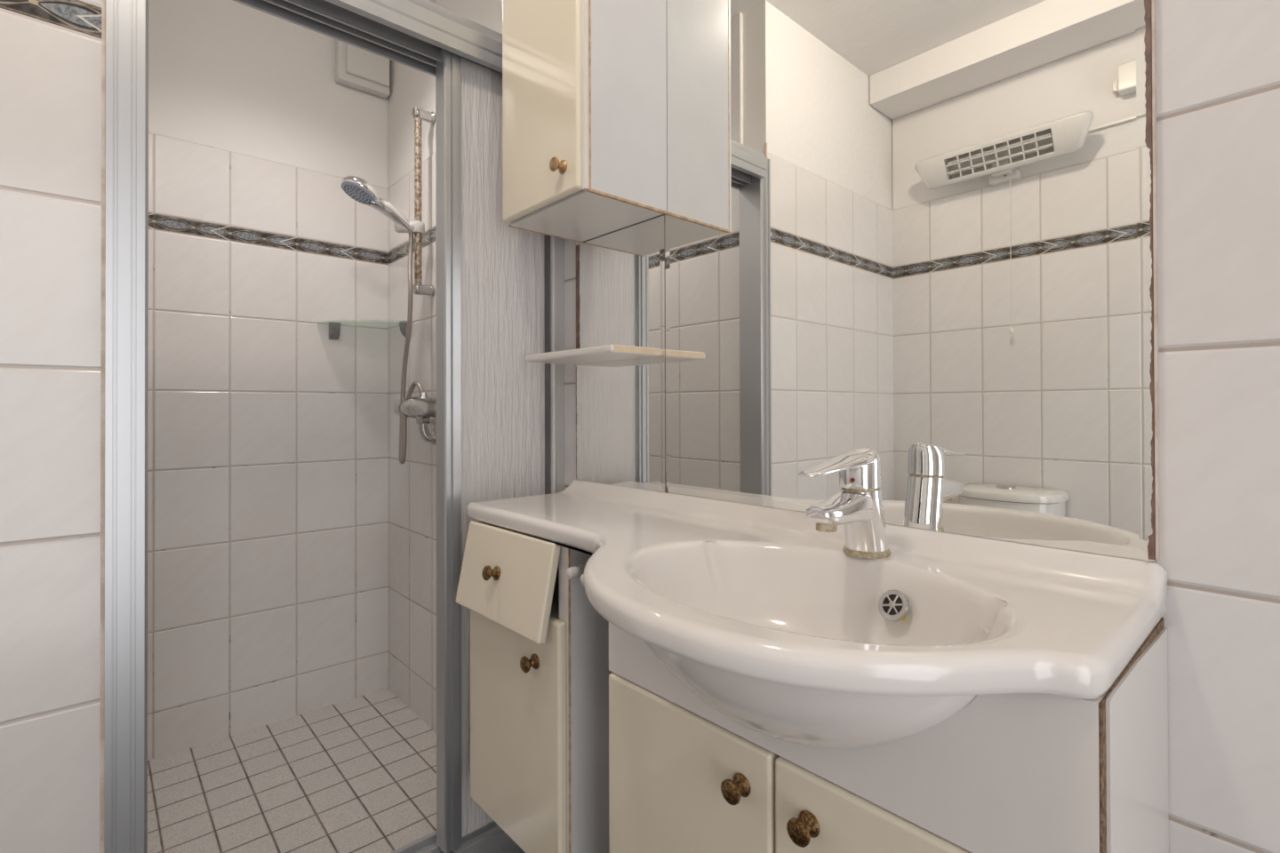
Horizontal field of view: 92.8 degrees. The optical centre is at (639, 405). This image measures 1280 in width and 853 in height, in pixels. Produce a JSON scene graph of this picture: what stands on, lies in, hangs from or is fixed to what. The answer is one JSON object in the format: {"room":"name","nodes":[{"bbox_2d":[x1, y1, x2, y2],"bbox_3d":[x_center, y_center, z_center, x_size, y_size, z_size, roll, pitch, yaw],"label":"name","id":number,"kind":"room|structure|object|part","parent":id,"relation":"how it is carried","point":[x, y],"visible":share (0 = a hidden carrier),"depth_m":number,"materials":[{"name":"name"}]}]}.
{"room":"bathroom","nodes":[
{"label":"bathroom","id":0,"kind":"room"},
{"bbox_2d":[0,0,101,852],"bbox_3d":[-1.222,-0.181,0.624,1.004,2.375,0.100,0,0,-42],"label":"wall","id":1,"kind":"structure","parent":0,"point":[51,50],"depth_m":0.88,"materials":[{"name":"tile"}]},
{"bbox_2d":[99,0,105,852],"bbox_3d":[-0.817,0.062,0.926,0.005,1.892,0.013,0,0,-42],"label":"trim","id":2,"kind":"structure","parent":1,"relation":"attached to","point":[103,2],"depth_m":0.92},
{"bbox_2d":[147,0,388,760],"bbox_3d":[-1.321,-0.132,2.129,1.026,2.455,0.100,0,0,-42],"label":"wall","id":3,"kind":"structure","parent":0,"point":[268,433],"depth_m":2.08,"materials":[{"name":"tile"}]},
{"bbox_2d":[335,39,389,98],"bbox_3d":[-1.035,-1.271,2.284,0.186,0.163,0.058,0,0,-42],"label":"ventilation unit","id":4,"kind":"object","parent":3,"relation":"attached to","point":[356,68],"visible":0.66,"depth_m":2.26,"materials":[{"name":"white plastic"}]},
{"bbox_3d":[-1.014,-1.284,2.275,0.153,0.134,0.017,0,0,-42],"label":"panel","id":5,"kind":"part","parent":4,"relation":"part of","materials":[{"name":"white plastic"}]},
{"bbox_2d":[328,320,407,339],"bbox_3d":[-0.990,-0.273,2.190,0.251,0.059,0.251,0,0,-42],"label":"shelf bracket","id":6,"kind":"object","parent":3,"relation":"attached to","point":[334,328],"visible":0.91,"depth_m":2.21,"materials":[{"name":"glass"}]},
{"bbox_2d":[147,688,436,852],"bbox_3d":[-0.927,1.142,1.689,1.026,0.100,1.265,0,0,-42],"label":"floor","id":7,"kind":"structure","parent":0,"point":[357,775],"depth_m":1.74,"materials":[{"name":"tile"}]},
{"bbox_2d":[104,0,564,852],"bbox_3d":[-0.514,0.131,1.222,0.840,1.914,0.118,0,0,-42],"label":"door frame","id":8,"kind":"structure","parent":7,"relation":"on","point":[412,34],"depth_m":0.94,"materials":[{"name":"grey metal"}]},
{"bbox_3d":[-0.498,-0.780,1.243,0.788,0.092,0.116,0,0,-42],"label":"header rail","id":9,"kind":"part","parent":8,"relation":"part of","materials":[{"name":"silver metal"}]},
{"bbox_3d":[-0.496,1.015,1.236,0.788,0.146,0.112,0,0,-42],"label":"sill rail","id":10,"kind":"part","parent":8,"relation":"part of","materials":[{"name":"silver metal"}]},
{"bbox_2d":[435,48,544,852],"bbox_3d":[-0.329,0.094,1.383,0.256,1.701,0.046,0,0,-42],"label":"shower door","id":11,"kind":"structure","parent":8,"relation":"attached to","point":[490,273],"depth_m":1.34,"materials":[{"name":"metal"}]},
{"bbox_3d":[-0.309,0.938,1.387,0.212,0.013,0.014,0,0,-42],"label":"rail","id":12,"kind":"part","parent":11,"relation":"part of","materials":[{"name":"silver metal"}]},
{"bbox_2d":[387,0,1279,852],"bbox_3d":[0.183,-0.142,1.151,0.100,2.455,3.365,0,0,-42],"label":"wall","id":13,"kind":"structure","parent":0,"point":[1218,61],"depth_m":0.63,"materials":[{"name":"tile"}]},
{"bbox_2d":[393,106,434,296],"bbox_3d":[-0.748,-0.679,2.021,0.124,0.625,0.046,0,0,-36],"label":"riser rail","id":14,"kind":"object","parent":13,"relation":"attached to","point":[419,114],"visible":0.95,"depth_m":2.02,"materials":[{"name":"silver metal"}]},
{"bbox_2d":[339,176,412,232],"bbox_3d":[-0.827,-0.636,1.932,0.227,0.134,0.116,0,0,-42],"label":"shower","id":15,"kind":"object","parent":14,"relation":"attached to","point":[359,189],"visible":0.98,"depth_m":1.90,"materials":[{"name":"silver metal"}]},
{"bbox_3d":[-0.803,-0.615,1.967,0.046,0.091,0.144,0,0,37],"label":"handle","id":16,"kind":"part","parent":15,"relation":"part of","materials":[{"name":"silver metal"}]},
{"bbox_2d":[393,392,436,445],"bbox_3d":[-0.646,0.052,1.921,0.100,0.187,0.492,0,0,-42],"label":"shower mixer","id":17,"kind":"object","parent":13,"relation":"attached to","point":[421,408],"visible":0.55,"depth_m":1.94,"materials":[{"name":"silver metal"}]},
{"bbox_3d":[-0.794,0.007,2.063,0.058,0.055,0.083,0,0,-42],"label":"knob","id":18,"kind":"part","parent":17,"relation":"part of","materials":[{"name":"silver metal"}]},
{"bbox_2d":[398,232,424,464],"bbox_3d":[-0.745,-0.190,1.989,0.040,0.771,0.138,0,0,-42],"label":"shower hose","id":19,"kind":"object","parent":17,"relation":"attached to","point":[403,425],"visible":0.97,"depth_m":2.00,"materials":[{"name":"silver metal"}]},
{"bbox_2d":[417,392,428,399],"bbox_3d":[-0.694,-0.030,1.951,0.033,0.023,0.033,0,0,-20],"label":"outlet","id":20,"kind":"object","parent":17,"relation":"attached to","point":[422,396],"depth_m":1.94,"materials":[{"name":"silver metal"}]},
{"bbox_2d":[456,520,612,852],"bbox_3d":[-0.147,0.512,1.195,0.328,0.562,0.323,0,0,-42],"label":"cabinet","id":21,"kind":"object","parent":13,"relation":"attached to","point":[540,673],"visible":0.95,"depth_m":1.05,"materials":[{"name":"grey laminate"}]},
{"bbox_3d":[-0.271,0.305,1.109,0.028,0.030,0.027,0,0,-42],"label":"knob","id":22,"kind":"part","parent":21,"relation":"part of","materials":[{"name":"gold metal"}]},
{"bbox_3d":[-0.249,0.312,1.115,0.048,0.163,0.306,0,0,-42],"label":"drawer","id":23,"kind":"part","parent":21,"relation":"part of","materials":[{"name":"beige paint"}]},
{"bbox_3d":[-0.233,0.576,1.121,0.018,0.434,0.320,0,0,-42],"label":"door","id":24,"kind":"part","parent":21,"relation":"part of","materials":[{"name":"beige paint"}]},
{"bbox_3d":[-0.189,0.440,1.040,0.025,0.027,0.027,0,0,-42],"label":"knob","id":25,"kind":"part","parent":21,"relation":"part of","materials":[{"name":"gold metal"}]},
{"bbox_2d":[566,565,584,585],"bbox_3d":[0.013,0.267,1.040,0.297,0.034,0.120,0,0,-42],"label":"towel rail","id":26,"kind":"object","parent":13,"relation":"attached to","point":[572,572],"visible":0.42,"depth_m":0.97,"materials":[{"name":"grey"}]},
{"bbox_2d":[576,215,665,492],"bbox_3d":[-0.049,-0.405,1.327,0.007,1.156,0.299,0,0,-42],"label":"mirror","id":27,"kind":"object","parent":13,"relation":"attached to","point":[620,274],"visible":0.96,"depth_m":1.31,"materials":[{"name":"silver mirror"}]},
{"bbox_2d":[502,0,666,242],"bbox_3d":[-0.128,-0.686,1.235,0.233,0.614,0.282,0,0,-42],"label":"upper cabinet","id":28,"kind":"object","parent":27,"relation":"attached to","point":[584,82],"visible":1,"depth_m":1.16,"materials":[{"name":"grey laminate"}]},
{"bbox_3d":[-0.195,-0.689,1.184,0.018,0.608,0.270,0,0,-42],"label":"door","id":29,"kind":"part","parent":28,"relation":"part of","materials":[{"name":"beige paint"}]},
{"bbox_3d":[-0.149,-0.435,1.102,0.024,0.026,0.026,0,0,-42],"label":"knob","id":30,"kind":"part","parent":28,"relation":"part of","materials":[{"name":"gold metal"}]},
{"bbox_3d":[-0.112,-0.382,1.249,0.190,0.002,0.278,0,0,-42],"label":"panel","id":31,"kind":"part","parent":28,"relation":"part of","materials":[{"name":"white laminate"}]},
{"bbox_3d":[-0.018,-0.687,1.146,0.189,0.612,0.002,0,0,-42],"label":"panel","id":32,"kind":"part","parent":28,"relation":"part of","materials":[{"name":"grey laminate"}]},
{"bbox_2d":[525,344,663,364],"bbox_3d":[-0.106,-0.105,1.286,0.131,0.016,0.308,0,0,-42],"label":"shelf","id":33,"kind":"object","parent":27,"relation":"attached to","point":[605,353],"visible":1,"depth_m":1.22,"materials":[{"name":"white laminate"}]},
{"bbox_2d":[664,214,665,491],"bbox_3d":[0.052,-0.406,1.216,0.008,1.154,0.002,0,0,-42],"label":"trim","id":34,"kind":"structure","parent":13,"relation":"attached to","point":[664,214],"depth_m":1.21,"materials":[{"name":"grey metal"}]},
{"bbox_2d":[664,0,1156,562],"bbox_3d":[0.303,-0.408,0.937,0.007,1.156,0.748,0,0,-42],"label":"mirror","id":35,"kind":"object","parent":13,"relation":"attached to","point":[918,234],"visible":1,"depth_m":0.84,"materials":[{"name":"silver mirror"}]},
{"bbox_2d":[1151,0,1159,560],"bbox_3d":[0.554,-0.411,0.657,0.009,1.154,0.003,0,0,-42],"label":"trim","id":36,"kind":"structure","parent":13,"relation":"attached to","point":[1153,2],"depth_m":0.65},
{"bbox_3d":[-0.078,1.051,0.056,1.949,0.100,2.300,0,0,-42],"label":"floor","id":37,"kind":"structure","parent":0,"visible":0},
{"bbox_2d":[608,617,1168,852],"bbox_3d":[0.249,0.616,0.765,0.315,0.774,0.595,0,0,-42],"label":"base cabinet","id":38,"kind":"object","parent":37,"relation":"on","point":[1007,772],"visible":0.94,"depth_m":0.59,"materials":[{"name":"grey laminate"}]},
{"bbox_3d":[0.057,0.641,0.796,0.021,0.496,0.290,0,0,-42],"label":"door","id":39,"kind":"part","parent":38,"relation":"part of","materials":[{"name":"beige paint"}]},
{"bbox_3d":[0.110,0.443,0.704,0.025,0.027,0.027,0,0,-42],"label":"knob","id":40,"kind":"part","parent":38,"relation":"part of","materials":[{"name":"gold metal"}]},
{"bbox_3d":[0.170,0.443,0.637,0.025,0.027,0.027,0,0,-42],"label":"knob","id":41,"kind":"part","parent":38,"relation":"part of","materials":[{"name":"gold metal"}]},
{"bbox_2d":[466,480,1167,748],"bbox_3d":[0.033,0.265,0.893,0.464,0.188,1.071,0,0,-42],"label":"washbasin","id":42,"kind":"object","parent":38,"relation":"in","point":[763,614],"visible":0.98,"depth_m":0.65,"materials":[{"name":"ceramic"}]},
{"bbox_2d":[798,447,890,559],"bbox_3d":[0.257,0.126,0.768,0.174,0.141,0.059,0,0,-42],"label":"tap","id":43,"kind":"object","parent":42,"relation":"on","point":[858,506],"visible":1,"depth_m":0.77,"materials":[{"name":"silver metal"}]},
{"bbox_3d":[0.245,0.072,0.759,0.144,0.024,0.047,0,0,-42],"label":"lever","id":44,"kind":"part","parent":43,"relation":"part of","materials":[{"name":"silver metal"}]},
{"bbox_3d":[0.252,0.133,0.764,0.116,0.051,0.045,0,0,-42],"label":"spout","id":45,"kind":"part","parent":43,"relation":"part of","materials":[{"name":"silver metal"}]},
{"bbox_3d":[0.255,0.640,0.577,0.021,0.496,0.294,0,0,-42],"label":"door","id":46,"kind":"part","parent":38,"relation":"part of","materials":[{"name":"beige paint"}]},
{"bbox_3d":[0.463,0.565,0.560,0.270,0.674,0.002,0,0,-42],"label":"panel","id":47,"kind":"part","parent":38,"relation":"part of","materials":[{"name":"white laminate"}]}
]}

